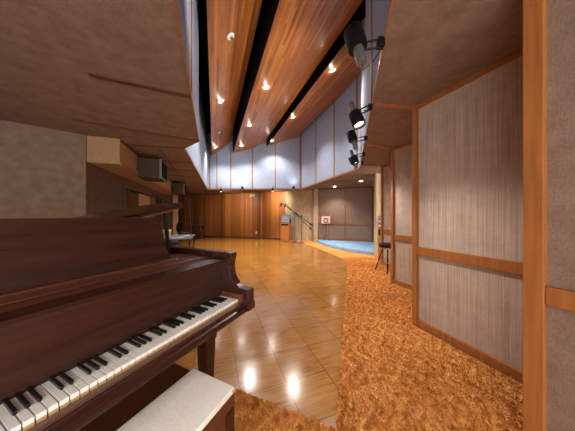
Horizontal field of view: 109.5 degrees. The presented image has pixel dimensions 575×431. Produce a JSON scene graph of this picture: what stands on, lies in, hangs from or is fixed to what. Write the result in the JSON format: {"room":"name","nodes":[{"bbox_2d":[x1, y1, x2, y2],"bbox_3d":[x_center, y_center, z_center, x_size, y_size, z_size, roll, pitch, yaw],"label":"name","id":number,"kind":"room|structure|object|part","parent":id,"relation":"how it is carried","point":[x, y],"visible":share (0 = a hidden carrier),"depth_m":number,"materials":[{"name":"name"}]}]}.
{"room":"studio","nodes":[
{"label":"studio","id":0,"kind":"room"},
{"bbox_2d":[0,120,85,218],"bbox_3d":[-3.682,0.000,2.998,1.012,2.600,0.100,0,0,-40],"label":"wall","id":1,"kind":"structure","parent":0,"point":[43,170],"depth_m":2.98,"materials":[{"name":"beige fabric"}]},
{"bbox_2d":[87,135,173,194],"bbox_3d":[-3.966,-1.084,5.902,0.441,0.428,5.400,0,0,-20],"label":"soffit","id":2,"kind":"structure","parent":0,"point":[106,153],"depth_m":3.46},
{"bbox_2d":[120,139,173,182],"bbox_3d":[-3.753,-1.270,5.990,0.021,0.040,5.420,0,0,-20],"label":"trim","id":3,"kind":"structure","parent":2,"relation":"attached to","point":[121,141],"depth_m":3.90,"materials":[{"name":"brown wood"}]},
{"bbox_2d":[120,162,176,195],"bbox_3d":[-3.748,-0.870,5.992,0.030,0.060,5.420,0,0,-20],"label":"trim","id":4,"kind":"structure","parent":2,"relation":"attached to","point":[123,165],"depth_m":4.02,"materials":[{"name":"orange wood"}]},
{"bbox_2d":[137,157,167,181],"bbox_3d":[-3.005,-1.044,4.549,0.446,0.487,0.620,0,0,-20],"label":"loudspeaker","id":5,"kind":"object","parent":2,"relation":"attached to","point":[148,169],"visible":1,"depth_m":4.29,"materials":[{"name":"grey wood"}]},
{"bbox_3d":[-2.812,-1.000,4.619,0.036,0.400,0.620,0,0,-20],"label":"frame","id":6,"kind":"part","parent":5,"relation":"part of","materials":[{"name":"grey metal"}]},
{"bbox_2d":[162,162,166,180],"bbox_3d":[-2.815,-1.000,4.618,0.030,0.360,0.580,0,0,-20],"label":"grille","id":7,"kind":"object","parent":5,"relation":"attached to","point":[164,167],"depth_m":4.62,"materials":[{"name":"black fabric"}]},
{"bbox_2d":[127,144,183,148],"bbox_3d":[-2.669,-1.294,3.775,1.377,0.012,0.051,0,0,-11],"label":"trim","id":8,"kind":"structure","parent":2,"relation":"attached to","point":[127,144],"depth_m":3.79,"materials":[{"name":"brown wood"}]},
{"bbox_2d":[173,195,177,245],"bbox_3d":[-4.745,0.075,8.598,0.170,2.450,0.160,0,0,-20],"label":"trim","id":9,"kind":"structure","parent":2,"relation":"attached to","point":[175,198],"depth_m":8.53,"materials":[{"name":"brown wood"}]},
{"bbox_2d":[172,182,185,194],"bbox_3d":[-4.204,-1.054,7.890,0.426,0.467,0.620,0,0,-20],"label":"loudspeaker","id":10,"kind":"object","parent":2,"relation":"attached to","point":[177,188],"visible":1,"depth_m":7.62,"materials":[{"name":"grey plastic"}]},
{"bbox_2d":[86,136,180,242],"bbox_3d":[-5.080,0.000,8.158,0.104,2.600,10.400,0,0,-20],"label":"wall","id":11,"kind":"structure","parent":0,"point":[104,188],"depth_m":3.97,"materials":[{"name":"brown fabric"}]},
{"bbox_2d":[123,185,161,222],"bbox_3d":[-4.326,-0.200,6.304,0.045,1.000,3.600,0,0,-20],"label":"window","id":12,"kind":"structure","parent":11,"relation":"in","point":[130,194],"depth_m":5.50,"materials":[{"name":"brown glass"}]},
{"bbox_2d":[176,0,198,134],"bbox_3d":[-1.146,-2.477,2.373,0.060,2.346,2.474,0,0,-20],"label":"wall","id":13,"kind":"structure","parent":0,"point":[184,6],"depth_m":2.41,"materials":[{"name":"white paint"}]},
{"bbox_2d":[73,119,198,141],"bbox_3d":[-2.221,-1.294,3.142,1.558,0.012,0.050,0,0,-31],"label":"trim","id":14,"kind":"structure","parent":13,"relation":"attached to","point":[78,120],"depth_m":3.06,"materials":[{"name":"brown wood"}]},
{"bbox_2d":[88,72,189,97],"bbox_3d":[-1.440,-1.294,2.038,0.833,0.012,0.050,0,0,-24],"label":"trim","id":15,"kind":"structure","parent":13,"relation":"attached to","point":[92,75],"depth_m":2.01,"materials":[{"name":"brown wood"}]},
{"bbox_2d":[174,1,198,139],"bbox_3d":[-1.112,-1.301,2.385,0.014,0.022,2.474,0,0,-21],"label":"trim","id":16,"kind":"structure","parent":13,"relation":"attached to","point":[175,3],"depth_m":1.63,"materials":[{"name":"orange wood"}]},
{"bbox_2d":[191,0,191,91],"bbox_3d":[-1.055,-2.490,2.234,0.012,2.320,0.030,0,0,-20],"label":"trim","id":17,"kind":"structure","parent":13,"relation":"attached to","point":[191,0],"depth_m":2.22,"materials":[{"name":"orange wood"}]},
{"bbox_2d":[186,86,207,187],"bbox_3d":[-3.019,-2.727,7.021,0.060,2.846,6.553,0,0,-18],"label":"wall","id":18,"kind":"structure","parent":0,"point":[198,152],"depth_m":7.14,"materials":[{"name":"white paint"}]},
{"bbox_2d":[185,149,207,188],"bbox_3d":[-2.984,-1.301,7.032,0.012,0.022,6.553,0,0,-18],"label":"trim","id":19,"kind":"structure","parent":18,"relation":"attached to","point":[185,149],"depth_m":5.26,"materials":[{"name":"orange wood"}]},
{"bbox_2d":[181,195,214,235],"bbox_3d":[-5.894,0.000,12.835,2.819,2.600,0.100,0,0,7],"label":"wall","id":20,"kind":"structure","parent":0,"point":[203,206],"depth_m":12.74,"materials":[{"name":"brown wood"}]},
{"bbox_2d":[205,0,211,154],"bbox_3d":[-1.997,-3.573,5.200,0.021,1.133,10.482,0,0,-20],"label":"ceiling","id":21,"kind":"structure","parent":0,"point":[205,0],"depth_m":3.88,"materials":[{"name":"black"}]},
{"bbox_2d":[199,0,262,131],"bbox_3d":[-1.000,-4.190,5.250,6.600,0.080,10.300,0,0,0],"label":"ceiling","id":22,"kind":"structure","parent":0,"point":[203,62],"depth_m":5.58,"materials":[{"name":"black"}]},
{"bbox_2d":[207,0,261,154],"bbox_3d":[-1.549,-3.340,5.269,0.867,0.671,10.642,0,0,-20],"label":"ceiling","id":23,"kind":"structure","parent":0,"point":[228,59],"depth_m":4.18,"materials":[{"name":"brown wood"}]},
{"bbox_2d":[227,32,233,40],"bbox_3d":[-1.029,-3.235,3.677,0.134,0.113,0.150,0,0,0],"label":"spotlight","id":24,"kind":"object","parent":23,"relation":"attached to","point":[230,36],"visible":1,"depth_m":3.65,"materials":[{"name":"white plastic"}]},
{"bbox_2d":[215,192,282,237],"bbox_3d":[-2.342,0.000,11.847,4.584,2.600,0.100,0,0,21],"label":"wall","id":25,"kind":"structure","parent":0,"point":[237,215],"depth_m":11.74,"materials":[{"name":"brown wood"}]},
{"bbox_2d":[217,236,280,238],"bbox_3d":[-2.363,1.275,11.793,4.583,0.050,0.015,0,0,21],"label":"trim","id":26,"kind":"structure","parent":25,"relation":"attached to","point":[217,236],"depth_m":11.72,"materials":[{"name":"brown wood"}]},
{"bbox_2d":[208,132,301,188],"bbox_3d":[-1.644,-2.727,10.105,4.692,2.846,0.061,0,0,2],"label":"wall","id":27,"kind":"structure","parent":0,"point":[287,151],"depth_m":10.07,"materials":[{"name":"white paint"}]},
{"bbox_2d":[209,143,209,188],"bbox_3d":[-3.884,-2.465,10.137,0.050,2.270,0.020,0,0,2],"label":"trim","id":28,"kind":"structure","parent":27,"relation":"attached to","point":[209,143],"depth_m":10.13,"materials":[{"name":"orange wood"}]},
{"bbox_2d":[216,152,216,188],"bbox_3d":[-3.520,-2.465,10.125,0.050,2.270,0.020,0,0,2],"label":"trim","id":29,"kind":"structure","parent":27,"relation":"attached to","point":[216,152],"depth_m":10.12,"materials":[{"name":"orange wood"}]},
{"bbox_2d":[230,143,230,188],"bbox_3d":[-2.825,-2.465,10.103,0.050,2.270,0.020,0,0,2],"label":"trim","id":30,"kind":"structure","parent":27,"relation":"attached to","point":[230,143],"depth_m":10.09,"materials":[{"name":"orange wood"}]},
{"bbox_2d":[208,189,254,189],"bbox_3d":[-1.645,-1.308,10.069,4.692,0.035,0.015,0,0,2],"label":"trim","id":31,"kind":"structure","parent":27,"relation":"attached to","point":[208,189],"depth_m":10.10,"materials":[{"name":"orange wood"}]},
{"bbox_2d":[252,148,252,188],"bbox_3d":[-1.748,-2.465,10.068,0.050,2.270,0.020,0,0,2],"label":"trim","id":32,"kind":"structure","parent":27,"relation":"attached to","point":[252,148],"depth_m":10.06,"materials":[{"name":"orange wood"}]},
{"bbox_2d":[275,144,275,188],"bbox_3d":[-0.604,-2.465,10.032,0.050,2.270,0.020,0,0,2],"label":"trim","id":33,"kind":"structure","parent":27,"relation":"attached to","point":[275,144],"depth_m":10.02,"materials":[{"name":"orange wood"}]},
{"bbox_2d":[300,134,300,187],"bbox_3d":[0.630,-2.715,9.992,0.070,2.770,0.020,0,0,2],"label":"trim","id":34,"kind":"structure","parent":27,"relation":"attached to","point":[300,134],"depth_m":9.98,"materials":[{"name":"orange wood"}]},
{"bbox_2d":[233,0,279,151],"bbox_3d":[-1.069,-3.636,5.564,0.021,1.008,9.634,0,0,-20],"label":"ceiling","id":35,"kind":"structure","parent":0,"point":[268,9],"depth_m":4.46,"materials":[{"name":"black"}]},
{"bbox_2d":[0,0,522,194],"bbox_3d":[-1.400,-1.330,6.300,13.200,0.060,15.800,0,0,0],"label":"ceiling","id":36,"kind":"structure","parent":0,"point":[49,48],"depth_m":1.76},
{"bbox_2d":[159,150,185,183],"bbox_3d":[-3.360,-1.294,6.203,0.031,0.012,4.654,0,0,-21],"label":"trim","id":37,"kind":"structure","parent":36,"relation":"attached to","point":[159,150],"depth_m":5.13,"materials":[{"name":"brown wood"}]},
{"bbox_2d":[366,144,394,148],"bbox_3d":[1.753,-1.294,3.800,0.653,0.012,0.050,0,0,-20],"label":"trim","id":38,"kind":"structure","parent":36,"relation":"attached to","point":[366,144],"depth_m":3.79,"materials":[{"name":"orange wood"}]},
{"bbox_2d":[234,0,362,151],"bbox_3d":[-0.375,-3.393,5.825,1.459,0.526,9.600,0,0,-20],"label":"ceiling","id":39,"kind":"structure","parent":0,"point":[302,32],"depth_m":4.19,"materials":[{"name":"brown wood"}]},
{"bbox_2d":[285,190,311,240],"bbox_3d":[0.558,0.000,10.721,1.593,2.600,0.100,0,0,22],"label":"wall","id":40,"kind":"structure","parent":0,"point":[300,202],"depth_m":10.62,"materials":[{"name":"beige paint"}]},
{"bbox_2d":[283,191,284,214],"bbox_3d":[-0.178,0.000,10.945,0.140,2.600,0.030,0,0,22],"label":"trim","id":41,"kind":"structure","parent":40,"relation":"attached to","point":[283,191],"depth_m":10.94,"materials":[{"name":"orange wood"}]},
{"bbox_2d":[267,18,364,145],"bbox_3d":[0.818,-3.672,7.019,1.387,0.468,6.919,0,0,-20],"label":"ceiling","id":42,"kind":"structure","parent":0,"point":[329,87],"depth_m":6.11,"materials":[{"name":"brown wood"}]},
{"bbox_2d":[267,0,365,144],"bbox_3d":[0.158,-3.790,6.771,0.021,0.700,6.953,0,0,-20],"label":"ceiling","id":43,"kind":"structure","parent":0,"point":[360,13],"depth_m":4.91,"materials":[{"name":"black"}]},
{"bbox_2d":[302,74,359,187],"bbox_3d":[1.379,-2.727,7.803,0.061,2.846,4.598,0,0,-16],"label":"wall","id":44,"kind":"structure","parent":0,"point":[342,125],"depth_m":7.20,"materials":[{"name":"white paint"}]},
{"bbox_2d":[315,120,315,182],"bbox_3d":[1.167,-2.720,8.380,0.020,2.760,0.045,0,0,-16],"label":"trim","id":45,"kind":"structure","parent":44,"relation":"attached to","point":[315,120],"depth_m":8.38,"materials":[{"name":"orange wood"}]},
{"bbox_2d":[301,167,359,188],"bbox_3d":[1.344,-1.315,7.793,0.014,0.050,4.598,0,0,-16],"label":"trim","id":46,"kind":"structure","parent":44,"relation":"attached to","point":[358,167],"depth_m":6.94,"materials":[{"name":"orange wood"}]},
{"bbox_2d":[333,103,333,175],"bbox_3d":[1.589,-2.720,6.948,0.020,2.760,0.045,0,0,-16],"label":"trim","id":47,"kind":"structure","parent":44,"relation":"attached to","point":[333,103],"depth_m":6.96,"materials":[{"name":"orange wood"}]},
{"bbox_2d":[356,77,357,166],"bbox_3d":[1.953,-2.720,5.714,0.020,2.760,0.050,0,0,-16],"label":"trim","id":48,"kind":"structure","parent":44,"relation":"attached to","point":[357,77],"depth_m":5.69,"materials":[{"name":"orange wood"}]},
{"bbox_2d":[312,187,373,241],"bbox_3d":[2.992,0.000,9.492,3.777,2.600,0.101,0,0,20],"label":"wall","id":49,"kind":"structure","parent":0,"point":[358,200],"depth_m":9.51,"materials":[{"name":"beige fabric"}]},
{"bbox_2d":[312,187,371,189],"bbox_3d":[2.972,-1.280,9.436,3.777,0.040,0.023,0,0,20],"label":"trim","id":50,"kind":"structure","parent":49,"relation":"attached to","point":[352,187],"depth_m":9.53,"materials":[{"name":"brown wood"}]},
{"bbox_2d":[312,238,373,241],"bbox_3d":[2.972,1.140,9.436,3.777,0.080,0.023,0,0,20],"label":"trim","id":51,"kind":"structure","parent":49,"relation":"attached to","point":[312,238],"depth_m":9.48,"materials":[{"name":"orange wood"}]},
{"bbox_2d":[312,222,373,224],"bbox_3d":[2.971,0.388,9.433,3.777,0.085,0.028,0,0,20],"label":"trim","id":52,"kind":"structure","parent":49,"relation":"attached to","point":[312,222],"depth_m":9.40,"materials":[{"name":"orange wood"}]},
{"bbox_2d":[344,189,345,238],"bbox_3d":[2.699,-0.080,9.532,0.050,2.360,0.025,0,0,20],"label":"trim","id":53,"kind":"structure","parent":49,"relation":"attached to","point":[344,189],"depth_m":9.53,"materials":[{"name":"orange wood"}]},
{"bbox_2d":[372,187,372,239],"bbox_3d":[3.821,-0.080,9.124,0.050,2.360,0.025,0,0,20],"label":"trim","id":54,"kind":"structure","parent":49,"relation":"attached to","point":[372,187],"depth_m":9.11,"materials":[{"name":"brown wood"}]},
{"bbox_2d":[175,236,522,430],"bbox_3d":[-1.500,1.353,5.861,13.000,0.134,16.678,0,0,0],"label":"floor","id":55,"kind":"structure","parent":0,"point":[285,351],"depth_m":2.03,"materials":[{"name":"brown wood"}]},
{"bbox_2d":[0,203,254,430],"bbox_3d":[-1.350,0.597,1.184,1.810,1.406,1.420,0,0,25],"label":"grand piano","id":56,"kind":"object","parent":55,"relation":"on","point":[94,307],"visible":0.98,"depth_m":0.88,"materials":[{"name":"brown wood"}]},
{"bbox_2d":[0,253,206,305],"bbox_3d":[-1.020,0.326,1.034,0.304,0.032,1.272,0,0,25],"label":"music stand","id":57,"kind":"object","parent":56,"relation":"attached to","point":[13,296],"depth_m":0.97,"materials":[{"name":"red wood"}]},
{"bbox_3d":[-0.745,0.326,0.904,0.083,0.032,1.272,0,0,25],"label":"name rail","id":58,"kind":"part","parent":56,"relation":"part of","materials":[{"name":"brown wood"}]},
{"bbox_3d":[-1.671,0.092,1.317,1.115,0.353,1.387,0,0,25],"label":"lid","id":59,"kind":"part","parent":56,"relation":"part of","materials":[{"name":"brown wood"}]},
{"bbox_3d":[-1.438,0.275,1.229,1.598,0.014,1.406,0,0,25],"label":"rim moulding","id":60,"kind":"part","parent":56,"relation":"part of","materials":[{"name":"brown wood"}]},
{"bbox_3d":[-0.567,0.947,1.416,0.132,0.586,0.132,0,0,25],"label":"leg","id":61,"kind":"part","parent":56,"relation":"part of","materials":[{"name":"brown wood"}]},
{"bbox_3d":[-0.417,0.459,1.490,0.368,0.387,0.065,0,0,25],"label":"arm","id":62,"kind":"part","parent":56,"relation":"part of","materials":[{"name":"brown wood"}]},
{"bbox_2d":[79,363,235,430],"bbox_3d":[-0.588,1.024,0.643,0.440,0.548,0.773,0,0,25],"label":"piano bench","id":63,"kind":"object","parent":55,"relation":"on","point":[178,398],"visible":0.96,"depth_m":0.82,"materials":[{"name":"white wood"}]},
{"bbox_2d":[116,369,232,430],"bbox_3d":[-0.510,0.764,0.601,0.255,0.029,0.763,0,0,25],"label":"cushion","id":64,"kind":"object","parent":63,"relation":"on","point":[192,403],"depth_m":0.80,"materials":[{"name":"beige fabric"}]},
{"bbox_3d":[-0.267,1.069,0.883,0.052,0.458,0.052,0,0,25],"label":"leg","id":65,"kind":"part","parent":63,"relation":"part of","materials":[{"name":"brown wood"}]},
{"bbox_2d":[165,220,183,245],"bbox_3d":[-3.330,0.723,5.952,0.520,1.151,0.542,0,0,34],"label":"chair","id":66,"kind":"object","parent":55,"relation":"on","point":[179,227],"visible":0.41,"depth_m":6.03,"materials":[{"name":"black plastic"}]},
{"bbox_3d":[-3.351,0.820,5.966,0.440,0.080,0.440,0,0,34],"label":"seat","id":67,"kind":"part","parent":66,"relation":"part of","materials":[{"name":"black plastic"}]},
{"bbox_3d":[-3.246,0.346,6.119,0.400,0.397,0.090,0,0,34],"label":"backrest","id":68,"kind":"part","parent":66,"relation":"part of","materials":[{"name":"black plastic"}]},
{"bbox_2d":[164,234,194,247],"bbox_3d":[-2.808,0.922,5.258,0.660,0.745,1.240,0,0,-20],"label":"work table","id":69,"kind":"object","parent":55,"relation":"on","point":[191,236],"visible":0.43,"depth_m":4.92,"materials":[{"name":"grey"}]},
{"bbox_2d":[163,229,170,237],"bbox_3d":[-2.919,0.447,4.920,0.184,0.205,0.184,0,0,-20],"label":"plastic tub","id":70,"kind":"object","parent":69,"relation":"on","point":[169,229],"visible":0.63,"depth_m":4.88,"materials":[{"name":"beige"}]},
{"bbox_2d":[189,198,193,233],"bbox_3d":[-5.533,0.152,11.695,0.320,2.297,0.330,0,0,0],"label":"microphone stand","id":71,"kind":"object","parent":55,"relation":"on","point":[189,198],"visible":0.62,"depth_m":11.68,"materials":[{"name":"black metal"}]},
{"bbox_2d":[199,216,203,237],"bbox_3d":[-5.041,0.642,11.895,0.320,1.317,0.330,0,0,0],"label":"microphone stand","id":72,"kind":"object","parent":55,"relation":"on","point":[199,216],"visible":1,"depth_m":11.84,"materials":[{"name":"black metal"}]},
{"bbox_2d":[281,215,290,240],"bbox_3d":[-0.077,0.629,10.414,0.460,1.315,0.414,0,0,21],"label":"cabinet","id":73,"kind":"object","parent":55,"relation":"on","point":[285,221],"visible":1,"depth_m":10.26,"materials":[{"name":"brown wood"}]},
{"bbox_3d":[-0.148,0.886,10.227,0.380,0.680,0.012,0,0,21],"label":"door","id":74,"kind":"part","parent":73,"relation":"part of","materials":[{"name":"brown wood"}]},
{"bbox_2d":[280,203,312,242],"bbox_3d":[0.439,0.341,9.600,1.564,1.889,0.300,0,0,0],"label":"microphone stand","id":75,"kind":"object","parent":55,"relation":"on","point":[281,203],"visible":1,"depth_m":9.59,"materials":[{"name":"grey metal"}]},
{"bbox_2d":[284,204,311,241],"bbox_3d":[0.530,0.356,9.950,1.374,1.859,0.300,0,0,0],"label":"microphone stand","id":76,"kind":"object","parent":55,"relation":"on","point":[285,204],"visible":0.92,"depth_m":9.94,"materials":[{"name":"grey metal"}]},
{"bbox_2d":[314,189,318,241],"bbox_3d":[1.415,0.000,9.960,0.200,2.600,0.240,0,0,20],"label":"square column","id":77,"kind":"structure","parent":55,"relation":"on","point":[316,191],"depth_m":9.85,"materials":[{"name":"beige wood"}]},
{"bbox_2d":[317,240,373,254],"bbox_3d":[2.693,1.230,8.018,3.621,0.111,2.762,0,0,20],"label":"rug","id":78,"kind":"object","parent":55,"relation":"on","point":[362,247],"visible":0.69,"depth_m":7.95,"materials":[{"name":"blue carpet"}]},
{"bbox_2d":[319,217,332,239],"bbox_3d":[1.786,0.621,9.482,0.620,1.093,0.274,0,0,20],"label":"music stand","id":79,"kind":"object","parent":78,"relation":"on","point":[320,218],"visible":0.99,"depth_m":9.48,"materials":[{"name":"black metal"}]},
{"bbox_2d":[322,216,329,223],"bbox_3d":[1.796,0.214,9.508,0.400,0.350,0.046,0,0,20],"label":"sign","id":80,"kind":"object","parent":79,"relation":"on","point":[325,219],"visible":1,"depth_m":9.50,"materials":[{"name":"white paper"}]},
{"bbox_2d":[178,257,522,430],"bbox_3d":[1.242,1.278,3.124,3.461,0.020,6.969,0,0,41],"label":"carpet","id":81,"kind":"structure","parent":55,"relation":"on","point":[462,377],"depth_m":1.57,"materials":[{"name":"orange carpet"}]},
{"bbox_2d":[374,173,377,256],"bbox_3d":[2.752,0.000,6.320,0.070,2.600,0.160,0,0,6],"label":"square column","id":82,"kind":"structure","parent":55,"relation":"on","point":[375,174],"depth_m":6.24,"materials":[{"name":"beige wood"}]},
{"bbox_2d":[378,228,379,259],"bbox_3d":[2.660,0.700,5.813,0.135,1.200,0.030,0,0,11],"label":"trim","id":83,"kind":"structure","parent":55,"relation":"on","point":[378,228],"depth_m":5.81,"materials":[{"name":"orange wood"}]},
{"bbox_2d":[375,242,390,273],"bbox_3d":[2.320,0.960,4.700,0.428,0.652,0.428,0,0,-17],"label":"bar stool","id":84,"kind":"object","parent":55,"relation":"on","point":[384,245],"visible":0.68,"depth_m":4.60,"materials":[{"name":"black plastic"}]},
{"bbox_3d":[2.320,0.695,4.700,0.380,0.122,0.380,0,0,-17],"label":"seat","id":85,"kind":"part","parent":84,"relation":"part of","materials":[{"name":"black leather"}]},
{"bbox_2d":[360,0,389,162],"bbox_3d":[1.347,-2.727,3.398,0.060,2.846,4.574,0,0,17],"label":"wall","id":86,"kind":"structure","parent":0,"point":[380,8],"depth_m":2.63,"materials":[{"name":"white paint"}]},
{"bbox_2d":[348,157,362,169],"bbox_3d":[1.649,-1.265,4.908,0.352,0.357,0.144,0,0,22],"label":"track spotlight","id":87,"kind":"object","parent":86,"relation":"attached to","point":[355,166],"visible":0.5,"depth_m":4.88,"materials":[{"name":"black metal"}]},
{"bbox_2d":[346,129,367,151],"bbox_3d":[1.116,-1.197,3.288,0.320,0.360,0.165,0,0,0],"label":"track spotlight","id":88,"kind":"object","parent":86,"relation":"attached to","point":[352,137],"visible":0.99,"depth_m":3.23,"materials":[{"name":"black metal"}]},
{"bbox_2d":[349,150,364,164],"bbox_3d":[1.403,-1.169,4.062,0.314,0.310,0.164,0,0,0],"label":"track spotlight","id":89,"kind":"object","parent":86,"relation":"attached to","point":[354,159],"visible":1,"depth_m":4.05,"materials":[{"name":"black metal"}]},
{"bbox_2d":[348,101,372,129],"bbox_3d":[0.840,-1.140,2.287,0.290,0.337,0.208,0,0,0],"label":"track spotlight","id":90,"kind":"object","parent":86,"relation":"attached to","point":[356,117],"visible":1,"depth_m":2.26,"materials":[{"name":"black metal"}]},
{"bbox_2d":[344,21,384,70],"bbox_3d":[0.570,-1.237,1.525,0.286,0.360,0.169,0,0,0],"label":"track spotlight","id":91,"kind":"object","parent":86,"relation":"attached to","point":[356,41],"visible":1,"depth_m":1.48,"materials":[{"name":"black metal"}]},
{"bbox_3d":[0.609,-1.237,1.505,0.181,0.030,0.015,0,0,3],"label":"arm","id":92,"kind":"part","parent":91,"relation":"part of","materials":[{"name":"black metal"}]},
{"bbox_2d":[371,0,371,102],"bbox_3d":[0.998,-2.715,2.409,0.015,2.770,0.045,0,0,17],"label":"trim","id":93,"kind":"structure","parent":86,"relation":"attached to","point":[371,0],"depth_m":2.39,"materials":[{"name":"orange wood"}]},
{"bbox_2d":[360,0,392,166],"bbox_3d":[1.312,-1.301,3.409,0.013,0.022,4.574,0,0,17],"label":"trim","id":94,"kind":"structure","parent":86,"relation":"attached to","point":[390,6],"depth_m":1.71,"materials":[{"name":"orange wood"}]},
{"bbox_2d":[378,174,379,215],"bbox_3d":[3.546,0.000,6.405,1.522,2.600,0.080,0,0,-6],"label":"wall","id":95,"kind":"structure","parent":0,"point":[378,174],"depth_m":6.29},
{"bbox_2d":[383,166,390,262],"bbox_3d":[2.726,0.000,4.841,0.100,2.600,1.140,0,0,-20],"label":"wall","id":96,"kind":"structure","parent":0,"point":[386,170],"depth_m":5.21,"materials":[{"name":"beige fabric"}]},
{"bbox_2d":[380,166,382,263],"bbox_3d":[2.476,0.000,5.327,0.040,2.600,0.055,0,0,-20],"label":"trim","id":97,"kind":"structure","parent":96,"relation":"attached to","point":[381,167],"depth_m":5.31,"materials":[{"name":"orange wood"}]},
{"bbox_2d":[383,229,390,233],"bbox_3d":[2.677,0.412,4.793,0.025,0.095,1.084,0,0,-20],"label":"trim","id":98,"kind":"structure","parent":96,"relation":"attached to","point":[384,231],"depth_m":5.15,"materials":[{"name":"orange wood"}]},
{"bbox_2d":[394,144,411,284],"bbox_3d":[2.291,0.000,3.413,0.100,2.600,1.200,0,0,-20],"label":"wall","id":99,"kind":"structure","parent":0,"point":[402,157],"depth_m":3.72,"materials":[{"name":"beige fabric"}]},
{"bbox_2d":[391,148,393,282],"bbox_3d":[2.031,0.000,3.927,0.040,2.600,0.055,0,0,-20],"label":"trim","id":100,"kind":"structure","parent":99,"relation":"attached to","point":[392,149],"depth_m":3.90,"materials":[{"name":"orange wood"}]},
{"bbox_2d":[393,279,411,289],"bbox_3d":[2.240,1.258,3.364,0.030,0.085,1.144,0,0,-20],"label":"trim","id":101,"kind":"structure","parent":99,"relation":"attached to","point":[395,281],"depth_m":3.71,"materials":[{"name":"orange wood"}]},
{"bbox_2d":[394,234,411,241],"bbox_3d":[2.242,0.412,3.365,0.025,0.095,1.144,0,0,-20],"label":"trim","id":102,"kind":"structure","parent":99,"relation":"attached to","point":[396,237],"depth_m":3.70,"materials":[{"name":"orange wood"}]},
{"bbox_2d":[394,141,411,149],"bbox_3d":[2.242,-1.275,3.365,0.025,0.050,1.144,0,0,-20],"label":"trim","id":103,"kind":"structure","parent":99,"relation":"attached to","point":[410,142],"depth_m":3.69,"materials":[{"name":"orange wood"}]},
{"bbox_2d":[419,55,522,370],"bbox_3d":[1.783,0.000,1.874,0.100,2.600,1.240,0,0,-20],"label":"wall","id":104,"kind":"structure","parent":0,"point":[471,136],"depth_m":1.86,"materials":[{"name":"beige fabric"}]},
{"bbox_2d":[373,102,412,109],"bbox_3d":[1.273,-1.294,2.406,0.547,0.012,0.050,0,0,-10],"label":"trim","id":105,"kind":"structure","parent":104,"relation":"attached to","point":[375,103],"depth_m":2.40,"materials":[{"name":"orange wood"}]},
{"bbox_2d":[412,105,418,325],"bbox_3d":[1.516,0.000,2.407,0.040,2.600,0.055,0,0,-20],"label":"trim","id":106,"kind":"structure","parent":104,"relation":"attached to","point":[415,112],"depth_m":2.39,"materials":[{"name":"orange wood"}]},
{"bbox_2d":[417,247,522,274],"bbox_3d":[1.734,0.412,1.826,0.025,0.095,1.184,0,0,-20],"label":"trim","id":107,"kind":"structure","parent":104,"relation":"attached to","point":[515,267],"depth_m":1.85,"materials":[{"name":"orange wood"}]},
{"bbox_2d":[417,319,522,383],"bbox_3d":[1.732,1.258,1.826,0.030,0.085,1.184,0,0,-20],"label":"trim","id":108,"kind":"structure","parent":104,"relation":"attached to","point":[493,362],"depth_m":1.85,"materials":[{"name":"orange wood"}]},
{"bbox_2d":[417,47,522,108],"bbox_3d":[1.734,-1.275,1.826,0.025,0.050,1.184,0,0,-20],"label":"trim","id":109,"kind":"structure","parent":104,"relation":"attached to","point":[519,52],"depth_m":1.85,"materials":[{"name":"orange wood"}]},
{"bbox_2d":[547,0,574,430],"bbox_3d":[1.786,0.000,0.019,0.100,2.600,2.400,0,0,-20],"label":"wall","id":110,"kind":"structure","parent":0,"point":[560,13],"depth_m":1.02,"materials":[{"name":"brown fabric"}]},
{"bbox_2d":[523,0,546,430],"bbox_3d":[1.324,0.000,1.088,0.040,2.600,0.075,0,0,-20],"label":"trim","id":111,"kind":"structure","parent":110,"relation":"attached to","point":[534,11],"depth_m":1.08,"materials":[{"name":"orange wood"}]},
{"bbox_2d":[545,286,574,311],"bbox_3d":[1.723,0.412,0.009,0.025,0.095,2.224,0,0,-20],"label":"trim","id":112,"kind":"structure","parent":110,"relation":"attached to","point":[556,297],"depth_m":1.00,"materials":[{"name":"orange wood"}]}
]}

